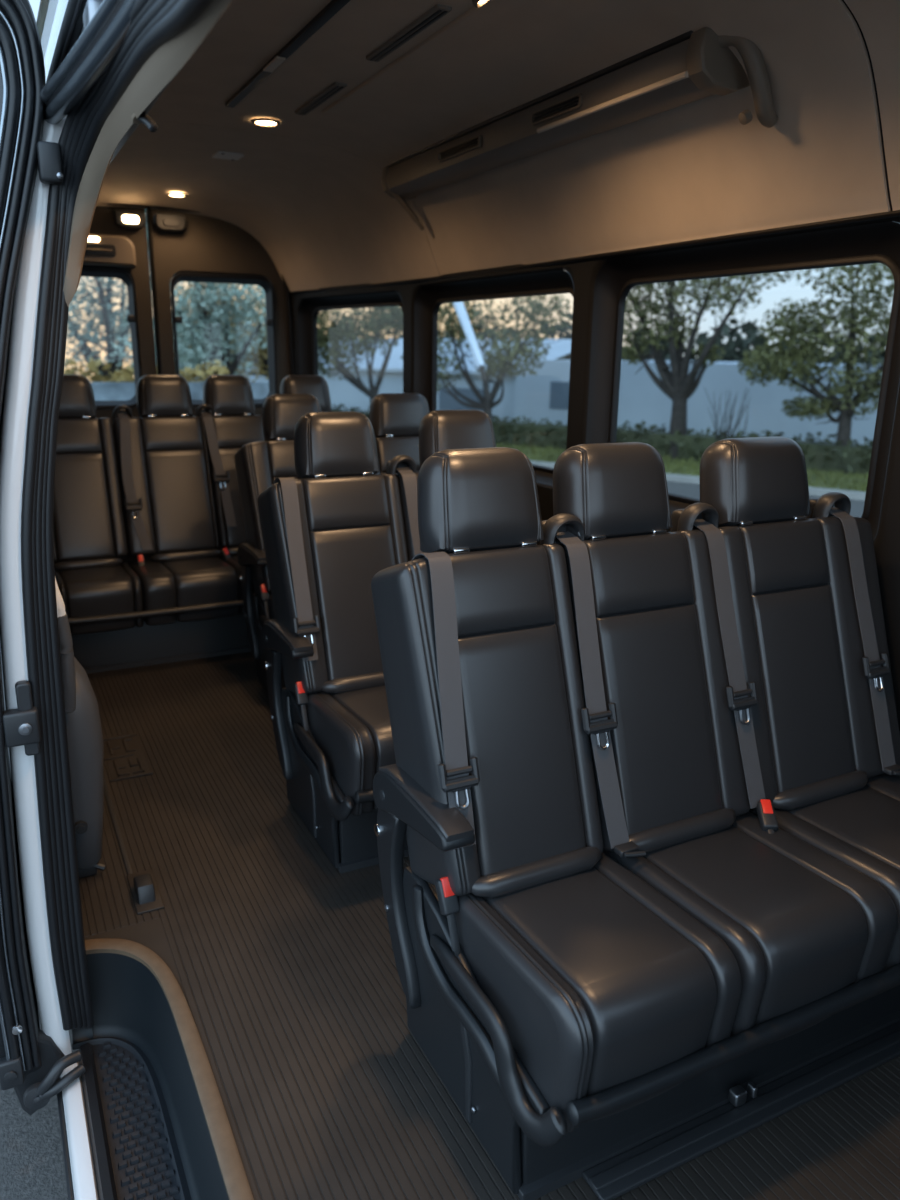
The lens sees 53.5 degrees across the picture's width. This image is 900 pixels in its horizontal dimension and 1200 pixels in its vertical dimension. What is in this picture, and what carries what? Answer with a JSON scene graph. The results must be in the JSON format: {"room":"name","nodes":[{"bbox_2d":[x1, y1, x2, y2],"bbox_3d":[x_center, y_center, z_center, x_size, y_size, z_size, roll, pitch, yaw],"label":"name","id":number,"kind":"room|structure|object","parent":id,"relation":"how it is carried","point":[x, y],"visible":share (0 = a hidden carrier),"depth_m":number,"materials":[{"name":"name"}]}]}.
{"room":"vehicle interior","nodes":[
{"label":"vehicle interior","id":0,"kind":"room"},
{"bbox_2d":[0,115,71,1055],"bbox_3d":[-1.679,-0.336,3.512,0.279,2.220,3.700,-7,17,-26],"label":"door frame","id":1,"kind":"structure","parent":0,"point":[19,367],"depth_m":1.85,"materials":[{"name":"white paint"}]},
{"bbox_2d":[3,680,40,755],"bbox_3d":[-0.912,0.257,1.899,0.069,0.167,0.043,-7,17,-26],"label":"door latch","id":2,"kind":"object","parent":1,"relation":"in","point":[21,725],"depth_m":1.89,"materials":[{"name":"black plastic"}]},
{"bbox_2d":[0,0,45,1074],"bbox_3d":[-1.260,-0.168,2.296,0.520,2.360,1.240,-7,17,-26],"label":"door","id":3,"kind":"structure","parent":1,"relation":"in","point":[22,68],"depth_m":1.68,"materials":[{"name":"black metal"}]},
{"bbox_2d":[0,1025,85,1115],"bbox_3d":[-0.960,1.098,2.104,0.181,0.301,0.119,-7,17,-26],"label":"roller","id":4,"kind":"object","parent":3,"relation":"attached to","point":[34,1090],"visible":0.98,"depth_m":2.08,"materials":[{"name":"black metal"}]},
{"bbox_2d":[37,141,62,184],"bbox_3d":[-0.748,-0.817,1.670,0.040,0.070,0.039,-7,17,-26],"label":"door stop","id":5,"kind":"object","parent":1,"relation":"attached to","point":[48,153],"visible":1,"depth_m":1.66,"materials":[{"name":"black plastic"}]},
{"bbox_2d":[55,1078,74,1199],"bbox_3d":[-0.358,1.473,1.048,0.012,0.012,2.604,-7,17,-26],"label":"trim","id":6,"kind":"structure","parent":1,"relation":"attached to","point":[70,1191],"depth_m":1.97,"materials":[{"name":"black rubber"}]},
{"bbox_2d":[60,1062,99,1199],"bbox_3d":[-0.338,1.504,1.079,0.048,0.135,2.620,-7,17,-26],"label":"sill","id":7,"kind":"structure","parent":1,"relation":"attached to","point":[85,1187],"depth_m":1.96,"materials":[{"name":"white paint"}]},
{"bbox_2d":[40,0,135,124],"bbox_3d":[-0.188,-0.676,0.730,0.086,0.103,2.362,-8,18,-28],"label":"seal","id":8,"kind":"object","parent":1,"relation":"attached to","point":[106,23],"visible":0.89,"depth_m":1.36,"materials":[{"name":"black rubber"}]},
{"bbox_2d":[21,0,211,1030],"bbox_3d":[-0.155,0.349,0.922,0.234,2.054,2.550,-9,18,-31],"label":"door seal","id":9,"kind":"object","parent":1,"relation":"attached to","point":[153,23],"depth_m":1.83,"materials":[{"name":"black rubber"}]},
{"bbox_2d":[63,0,232,306],"bbox_3d":[-0.129,-0.422,0.730,0.116,0.410,2.582,-8,18,-29],"label":"trim","id":10,"kind":"structure","parent":1,"relation":"attached to","point":[169,58],"depth_m":1.45,"materials":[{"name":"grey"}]},
{"bbox_2d":[36,0,49,39],"bbox_3d":[0.006,-1.399,2.349,1.905,0.620,6.700,-7,17,-26],"label":"roof","id":11,"kind":"structure","parent":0,"point":[43,7],"depth_m":2.54,"materials":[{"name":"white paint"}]},
{"bbox_2d":[41,0,67,79],"bbox_3d":[-0.796,-1.230,1.912,0.076,0.455,6.600,-7,17,-26],"label":"wall","id":12,"kind":"structure","parent":0,"point":[56,8],"depth_m":2.10,"materials":[{"name":"white paint"}]},
{"bbox_2d":[46,0,102,83],"bbox_3d":[-0.371,-0.862,1.075,0.073,0.095,4.219,-7,17,-26],"label":"trim","id":13,"kind":"structure","parent":12,"relation":"attached to","point":[78,29],"depth_m":1.60,"materials":[{"name":"black rubber"}]},
{"bbox_2d":[131,112,157,132],"bbox_3d":[-0.476,-0.746,1.393,0.049,0.033,0.022,10,18,31],"label":"coat hook","id":14,"kind":"object","parent":12,"relation":"attached to","point":[143,118],"visible":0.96,"depth_m":1.39,"materials":[{"name":"black plastic"}]},
{"bbox_2d":[79,651,899,1199],"bbox_3d":[-0.165,0.710,2.860,2.040,0.003,6.700,-7,17,-26],"label":"floor","id":15,"kind":"structure","parent":0,"point":[282,960],"depth_m":2.09,"materials":[{"name":"rubber"}]},
{"bbox_2d":[65,657,105,877],"bbox_3d":[-1.052,0.459,2.535,0.130,0.630,0.306,-7,17,-26],"label":"cover","id":16,"kind":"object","parent":15,"relation":"on","point":[83,725],"depth_m":2.42,"materials":[{"name":"grey plastic"}]},
{"bbox_2d":[103,733,152,781],"bbox_3d":[-1.197,0.575,3.280,0.145,0.009,0.375,-7,17,-26],"label":"floor hatch","id":17,"kind":"object","parent":15,"relation":"on","point":[124,757],"visible":0.96,"depth_m":3.27,"materials":[{"name":"rubber"}]},
{"bbox_2d":[104,778,163,913],"bbox_3d":[-1.036,0.679,2.826,0.070,0.054,1.050,-7,17,-26],"label":"floor track","id":18,"kind":"object","parent":15,"relation":"on","point":[143,886],"visible":0.82,"depth_m":2.44,"materials":[{"name":"black plastic"}]},
{"bbox_2d":[72,938,253,1199],"bbox_3d":[-0.289,1.286,1.236,0.250,0.263,2.550,-7,17,-26],"label":"step","id":19,"kind":"structure","parent":15,"relation":"attached to","point":[160,1129],"depth_m":2.01,"materials":[{"name":"black plastic"}]},
{"bbox_2d":[54,374,331,673],"bbox_3d":[-1.189,-0.431,4.441,1.562,1.321,0.756,-7,17,-26],"label":"bench","id":20,"kind":"object","parent":15,"relation":"on","point":[160,485],"visible":0.56,"depth_m":4.31,"materials":[{"name":"black leather"}]},
{"bbox_2d":[55,562,143,634],"bbox_3d":[-1.649,-0.022,4.174,0.348,0.243,0.492,-7,17,-26],"label":"seat cushion","id":21,"kind":"object","parent":20,"relation":"on","point":[98,597],"depth_m":3.99,"materials":[{"name":"black leather"}]},
{"bbox_2d":[130,557,238,625],"bbox_3d":[-1.297,-0.066,4.349,0.436,0.243,0.492,-7,17,-26],"label":"seat cushion","id":22,"kind":"object","parent":20,"relation":"on","point":[171,589],"depth_m":4.16,"materials":[{"name":"black leather"}]},
{"bbox_2d":[220,554,254,614],"bbox_3d":[-0.961,-0.107,4.516,0.311,0.243,0.492,-7,17,-26],"label":"seat cushion","id":23,"kind":"object","parent":20,"relation":"on","point":[231,559],"depth_m":4.29,"materials":[{"name":"black leather"}]},
{"bbox_2d":[234,393,428,693],"bbox_3d":[-0.370,-0.245,3.919,0.986,1.264,0.756,-7,17,-26],"label":"bench","id":24,"kind":"object","parent":15,"relation":"on","point":[395,418],"visible":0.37,"depth_m":3.88,"materials":[{"name":"black leather"}]},
{"bbox_2d":[268,593,274,618],"bbox_3d":[-0.514,0.092,3.800,0.433,0.258,0.493,-7,17,-26],"label":"seat cushion","id":25,"kind":"object","parent":24,"relation":"on","point":[271,615],"depth_m":3.79,"materials":[{"name":"black leather"}]},
{"bbox_2d":[258,410,495,872],"bbox_3d":[-0.048,0.070,2.802,0.941,1.264,0.756,-7,17,-26],"label":"bench","id":26,"kind":"object","parent":15,"relation":"on","point":[327,531],"visible":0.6,"depth_m":2.73,"materials":[{"name":"black leather"}]},
{"bbox_2d":[306,685,395,815],"bbox_3d":[-0.186,0.406,2.686,0.403,0.258,0.493,-7,17,-26],"label":"seat cushion","id":27,"kind":"object","parent":26,"relation":"on","point":[351,725],"depth_m":2.49,"materials":[{"name":"black leather"}]},
{"bbox_2d":[371,436,899,1199],"bbox_3d":[0.570,0.331,1.897,1.329,1.264,0.756,-7,17,-26],"label":"bench","id":28,"kind":"object","parent":15,"relation":"on","point":[644,779],"visible":1,"depth_m":1.78,"materials":[{"name":"black leather"}]},
{"bbox_2d":[446,851,741,1132],"bbox_3d":[0.242,0.690,1.686,0.366,0.258,0.493,-7,17,-26],"label":"seat cushion","id":29,"kind":"object","parent":28,"relation":"on","point":[611,991],"depth_m":1.52,"materials":[{"name":"black leather"}]},
{"bbox_2d":[603,812,897,1043],"bbox_3d":[0.587,0.647,1.858,0.401,0.258,0.493,-7,17,-26],"label":"seat cushion","id":30,"kind":"object","parent":28,"relation":"on","point":[810,930],"depth_m":1.70,"materials":[{"name":"black leather"}]},
{"bbox_2d":[749,773,899,969],"bbox_3d":[0.990,0.598,2.058,0.496,0.258,0.493,-7,17,-26],"label":"seat cushion","id":31,"kind":"object","parent":28,"relation":"on","point":[856,823],"depth_m":1.98,"materials":[{"name":"black leather"}]},
{"bbox_2d":[96,0,899,290],"bbox_3d":[-0.015,-1.278,2.343,1.789,0.540,6.650,-7,17,-26],"label":"ceiling","id":32,"kind":"structure","parent":0,"point":[308,188],"depth_m":2.82,"materials":[{"name":"fabric"}]},
{"bbox_2d":[166,193,186,197],"bbox_3d":[-1.500,-2.221,4.899,0.116,0.009,0.116,-7,17,-26],"label":"recessed light","id":33,"kind":"object","parent":32,"relation":"in","point":[167,194],"visible":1,"depth_m":4.88,"materials":[{"name":"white plastic"}]},
{"bbox_2d":[212,151,243,160],"bbox_3d":[-1.028,-2.054,4.132,0.125,0.010,0.135,-7,17,-26],"label":"cover plate","id":34,"kind":"object","parent":32,"relation":"attached to","point":[232,156],"visible":1,"depth_m":4.11,"materials":[{"name":"black plastic"}]},
{"bbox_2d":[251,118,280,126],"bbox_3d":[-0.725,-1.879,3.516,0.116,0.009,0.116,-7,17,-26],"label":"recessed light","id":35,"kind":"object","parent":32,"relation":"in","point":[263,122],"visible":1,"depth_m":3.50,"materials":[{"name":"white plastic"}]},
{"bbox_2d":[225,0,349,107],"bbox_3d":[-0.512,-1.651,2.714,0.038,0.020,1.320,-7,17,-26],"label":"ceiling track","id":36,"kind":"object","parent":32,"relation":"attached to","point":[334,6],"visible":1,"depth_m":2.63,"materials":[{"name":"black plastic"}]},
{"bbox_2d":[295,82,346,114],"bbox_3d":[-0.465,-1.786,3.185,0.044,0.016,0.450,-7,17,-26],"label":"air slot","id":37,"kind":"object","parent":32,"relation":"attached to","point":[336,87],"visible":1,"depth_m":3.15,"materials":[{"name":"plastic"}]},
{"bbox_2d":[366,4,451,61],"bbox_3d":[-0.126,-1.597,2.526,0.044,0.016,0.500,-7,17,-26],"label":"air slot","id":38,"kind":"object","parent":32,"relation":"attached to","point":[438,11],"visible":1,"depth_m":2.49,"materials":[{"name":"plastic"}]},
{"bbox_2d":[322,0,525,114],"bbox_3d":[-0.009,-1.594,2.530,0.090,0.018,1.920,-7,17,-26],"label":"trim","id":39,"kind":"structure","parent":32,"relation":"attached to","point":[474,19],"depth_m":2.61,"materials":[{"name":"plastic"}]},
{"bbox_2d":[472,0,484,7],"bbox_3d":[0.114,-1.523,2.277,0.116,0.009,0.116,-7,17,-26],"label":"recessed light","id":40,"kind":"object","parent":32,"relation":"in","point":[475,2],"visible":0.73,"depth_m":2.27,"materials":[{"name":"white plastic"}]},
{"bbox_2d":[381,27,748,229],"bbox_3d":[0.238,-1.561,3.147,0.188,0.274,2.045,-7,17,-26],"label":"duct","id":41,"kind":"object","parent":32,"relation":"attached to","point":[695,68],"visible":0.99,"depth_m":2.70,"materials":[{"name":"grey"}]},
{"bbox_2d":[718,35,777,127],"bbox_3d":[0.751,-1.318,2.249,0.188,0.216,0.089,0,16,-4],"label":"handrail","id":42,"kind":"object","parent":32,"relation":"attached to","point":[751,55],"visible":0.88,"depth_m":2.23,"materials":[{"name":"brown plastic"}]},
{"bbox_2d":[290,217,899,731],"bbox_3d":[0.691,-0.257,3.020,0.172,1.800,6.665,-8,18,-28],"label":"wall","id":43,"kind":"structure","parent":0,"point":[584,273],"depth_m":3.33,"materials":[{"name":"black plastic"}]},
{"bbox_2d":[108,204,293,374],"bbox_3d":[-1.659,-1.458,5.278,1.549,1.649,0.030,-7,17,-26],"label":"trim","id":44,"kind":"structure","parent":43,"relation":"attached to","point":[287,295],"depth_m":5.52,"materials":[{"name":"black"}]},
{"bbox_2d":[298,292,402,374],"bbox_3d":[-0.553,-1.320,5.146,0.094,0.815,1.189,-10,19,-35],"label":"window frame","id":45,"kind":"structure","parent":43,"relation":"in","point":[308,311],"depth_m":5.46,"materials":[{"name":"black plastic"}]},
{"bbox_2d":[414,270,573,485],"bbox_3d":[0.181,-1.008,4.033,0.096,0.830,1.321,-8,18,-28],"label":"window","id":46,"kind":"structure","parent":43,"relation":"in","point":[428,299],"depth_m":4.25,"materials":[{"name":"black plastic"}]},
{"bbox_2d":[289,210,899,293],"bbox_3d":[0.709,-1.107,2.763,0.185,0.016,6.630,-8,18,-28],"label":"trim","id":47,"kind":"structure","parent":43,"relation":"attached to","point":[890,214],"depth_m":2.83,"materials":[{"name":"black plastic"}]},
{"bbox_2d":[586,222,899,541],"bbox_3d":[0.856,-0.664,2.805,0.087,0.845,1.303,-7,17,-26],"label":"window","id":48,"kind":"structure","parent":43,"relation":"in","point":[875,242],"depth_m":2.67,"materials":[{"name":"black"}]},
{"bbox_2d":[842,0,891,210],"bbox_3d":[0.323,-1.103,1.726,1.705,0.539,0.004,-7,17,-26],"label":"trim","id":49,"kind":"structure","parent":43,"relation":"attached to","point":[852,14],"depth_m":2.07,"materials":[{"name":"black"}]},
{"bbox_3d":[-1.632,-0.310,3.552,0.165,2.050,3.600,-7,17,-26],"label":"wall","id":50,"kind":"structure","parent":0,"visible":0},
{"bbox_2d":[55,578,75,712],"bbox_3d":[-0.986,0.101,2.259,0.056,0.392,0.055,-7,17,-26],"label":"grab bar","id":51,"kind":"object","parent":50,"relation":"attached to","point":[65,638],"visible":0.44,"depth_m":2.25,"materials":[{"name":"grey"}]},
{"bbox_2d":[81,206,156,565],"bbox_3d":[-2.127,-1.157,5.173,0.842,2.300,0.090,-7,17,-26],"label":"door","id":52,"kind":"structure","parent":50,"relation":"in","point":[136,279],"depth_m":5.15,"materials":[{"name":"plastic"}]},
{"bbox_2d":[83,234,135,267],"bbox_3d":[-2.053,-1.932,4.912,0.612,0.160,0.085,-7,17,-26],"label":"vent","id":53,"kind":"object","parent":52,"relation":"attached to","point":[101,250],"visible":0.53,"depth_m":4.96,"materials":[{"name":"brown plastic"}]},
{"bbox_2d":[113,210,145,228],"bbox_3d":[-1.794,-2.132,5.004,0.170,0.090,0.060,-7,17,-26],"label":"dome lamp","id":54,"kind":"object","parent":52,"relation":"attached to","point":[122,218],"visible":1,"depth_m":4.98,"materials":[{"name":"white plastic"}]},
{"bbox_2d":[146,207,161,374],"bbox_3d":[-1.725,-1.167,5.347,0.026,2.253,0.038,-7,17,-26],"label":"door frame","id":55,"kind":"structure","parent":50,"relation":"attached to","point":[148,210],"depth_m":5.16,"materials":[{"name":"black"}]},
{"bbox_2d":[151,209,289,556],"bbox_3d":[-1.357,-1.251,5.556,0.828,2.300,0.090,-7,17,-26],"label":"door","id":56,"kind":"structure","parent":50,"relation":"in","point":[208,249],"depth_m":5.30,"materials":[{"name":"plastic"}]},
{"bbox_2d":[154,213,185,231],"bbox_3d":[-1.598,-2.156,5.102,0.170,0.090,0.060,-7,17,-26],"label":"dome lamp","id":57,"kind":"object","parent":56,"relation":"attached to","point":[163,221],"visible":1,"depth_m":5.08,"materials":[{"name":"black plastic"}]},
{"label":"outside","id":58,"kind":"structure","parent":0,"visible":0},
{"bbox_2d":[0,481,864,1199],"bbox_3d":[-0.030,2.023,0.562,120.000,0.001,120.000,-7,17,-26],"label":"ground","id":59,"kind":"structure","parent":58,"point":[32,1167],"depth_m":2.43,"materials":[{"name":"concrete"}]},
{"bbox_2d":[64,212,221,379],"bbox_3d":[-7.228,-6.518,19.052,5.007,6.612,3.724,-7,17,-26],"label":"tree","id":60,"kind":"object","parent":59,"relation":"on","point":[106,305],"visible":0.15,"depth_m":18.75,"materials":[{"name":"green plant"}]},
{"bbox_2d":[64,356,228,381],"bbox_3d":[-7.415,-3.936,16.230,7.225,1.519,1.522,-7,17,-26],"label":"hedge","id":61,"kind":"object","parent":59,"relation":"on","point":[124,376],"visible":0.09,"depth_m":16.67,"materials":[{"name":"green plant"}]},
{"bbox_2d":[90,382,268,400],"bbox_3d":[-8.140,-2.853,14.888,11.300,1.500,0.300,-7,17,-26],"label":"wall","id":62,"kind":"structure","parent":59,"relation":"on","point":[103,391],"depth_m":15.77,"materials":[{"name":"white paint"}]},
{"bbox_2d":[103,209,266,380],"bbox_3d":[-5.293,-5.962,18.370,3.875,5.961,3.798,14,20,40],"label":"tree","id":63,"kind":"object","parent":59,"relation":"on","point":[208,345],"visible":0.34,"depth_m":18.04,"materials":[{"name":"green plant"}]},
{"bbox_2d":[179,338,570,420],"bbox_3d":[-2.240,-8.200,32.503,16.807,2.550,8.604,12,19,35],"label":"building","id":64,"kind":"structure","parent":59,"relation":"on","point":[343,391],"depth_m":27.36,"materials":[{"name":"blue"}]},
{"bbox_2d":[439,387,483,411],"bbox_3d":[0.330,-5.816,25.925,1.601,0.650,0.040,12,19,35],"label":"window","id":65,"kind":"structure","parent":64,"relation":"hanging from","point":[446,401],"depth_m":26.03,"materials":[{"name":"glass"}]},
{"bbox_2d":[453,302,490,418],"bbox_3d":[0.236,-2.415,10.733,0.798,3.139,0.146,9,18,28],"label":"leaning pole","id":66,"kind":"object","parent":59,"relation":"on","point":[459,307],"visible":0.53,"depth_m":10.50,"materials":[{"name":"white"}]},
{"bbox_2d":[179,311,886,363],"bbox_3d":[8.874,-9.768,36.708,62.143,4.252,7.403,12,19,35],"label":"wooded rise","id":67,"kind":"structure","parent":59,"relation":"on","point":[733,349],"depth_m":35.31,"materials":[{"name":"green plant"}]},
{"bbox_2d":[514,360,881,444],"bbox_3d":[14.573,-4.300,20.520,25.211,1.930,9.024,12,19,35],"label":"building","id":68,"kind":"structure","parent":59,"relation":"on","point":[545,394],"depth_m":21.15,"materials":[{"name":"blue"}]},
{"bbox_2d":[549,381,568,409],"bbox_3d":[2.958,-5.328,23.279,0.800,0.700,0.020,12,19,35],"label":"window","id":69,"kind":"structure","parent":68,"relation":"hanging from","point":[558,390],"depth_m":23.35,"materials":[{"name":"glass"}]},
{"bbox_2d":[531,461,865,499],"bbox_3d":[-1.333,-3.225,19.212,65.027,0.100,0.200,12,19,35],"label":"kerb","id":70,"kind":"object","parent":59,"relation":"on","point":[857,495],"depth_m":14.27,"materials":[{"name":"concrete"}]},
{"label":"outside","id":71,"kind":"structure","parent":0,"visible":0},
{"bbox_2d":[496,441,868,491],"bbox_3d":[6.133,-5.789,29.073,65.027,0.180,25.061,12,19,35],"label":"ground","id":72,"kind":"structure","parent":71,"point":[850,479],"depth_m":15.87,"materials":[{"name":"green plant"}]},
{"bbox_2d":[175,282,327,381],"bbox_3d":[-4.350,-6.796,21.794,5.372,5.763,3.238,-7,17,-26],"label":"tree","id":73,"kind":"object","parent":72,"relation":"on","point":[260,359],"visible":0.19,"depth_m":21.21,"materials":[{"name":"green plant"}]},
{"bbox_2d":[317,306,402,401],"bbox_3d":[-2.519,-5.811,22.158,4.923,3.656,2.060,13,20,38],"label":"tree","id":74,"kind":"object","parent":72,"relation":"on","point":[385,318],"visible":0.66,"depth_m":21.77,"materials":[{"name":"green plant"}]},
{"bbox_2d":[400,294,571,420],"bbox_3d":[0.616,-5.224,20.217,4.412,3.664,2.104,13,19,36],"label":"tree","id":75,"kind":"object","parent":72,"relation":"on","point":[504,364],"visible":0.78,"depth_m":19.84,"materials":[{"name":"green plant"}]},
{"bbox_2d":[331,404,872,474],"bbox_3d":[3.650,-3.387,18.896,35.714,0.939,1.514,12,19,34],"label":"hedge","id":76,"kind":"object","parent":72,"relation":"on","point":[826,456],"visible":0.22,"depth_m":17.94,"materials":[{"name":"green plant"}]},
{"bbox_2d":[622,271,802,458],"bbox_3d":[4.672,-5.137,17.753,4.356,4.998,2.563,6,16,19],"label":"tree","id":77,"kind":"object","parent":72,"relation":"on","point":[677,384],"visible":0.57,"depth_m":17.52,"materials":[{"name":"green plant"}]},
{"bbox_2d":[704,387,750,441],"bbox_3d":[5.442,-3.366,17.332,0.974,1.487,1.010,-7,17,-26],"label":"bare shrub","id":78,"kind":"object","parent":72,"relation":"on","point":[727,433],"visible":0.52,"depth_m":17.34,"materials":[{"name":"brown plant"}]},
{"bbox_2d":[736,263,893,445],"bbox_3d":[7.088,-4.402,15.957,3.541,4.564,2.419,3,16,8],"label":"tree","id":79,"kind":"object","parent":72,"relation":"on","point":[865,388],"visible":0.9,"depth_m":16.02,"materials":[{"name":"green plant"}]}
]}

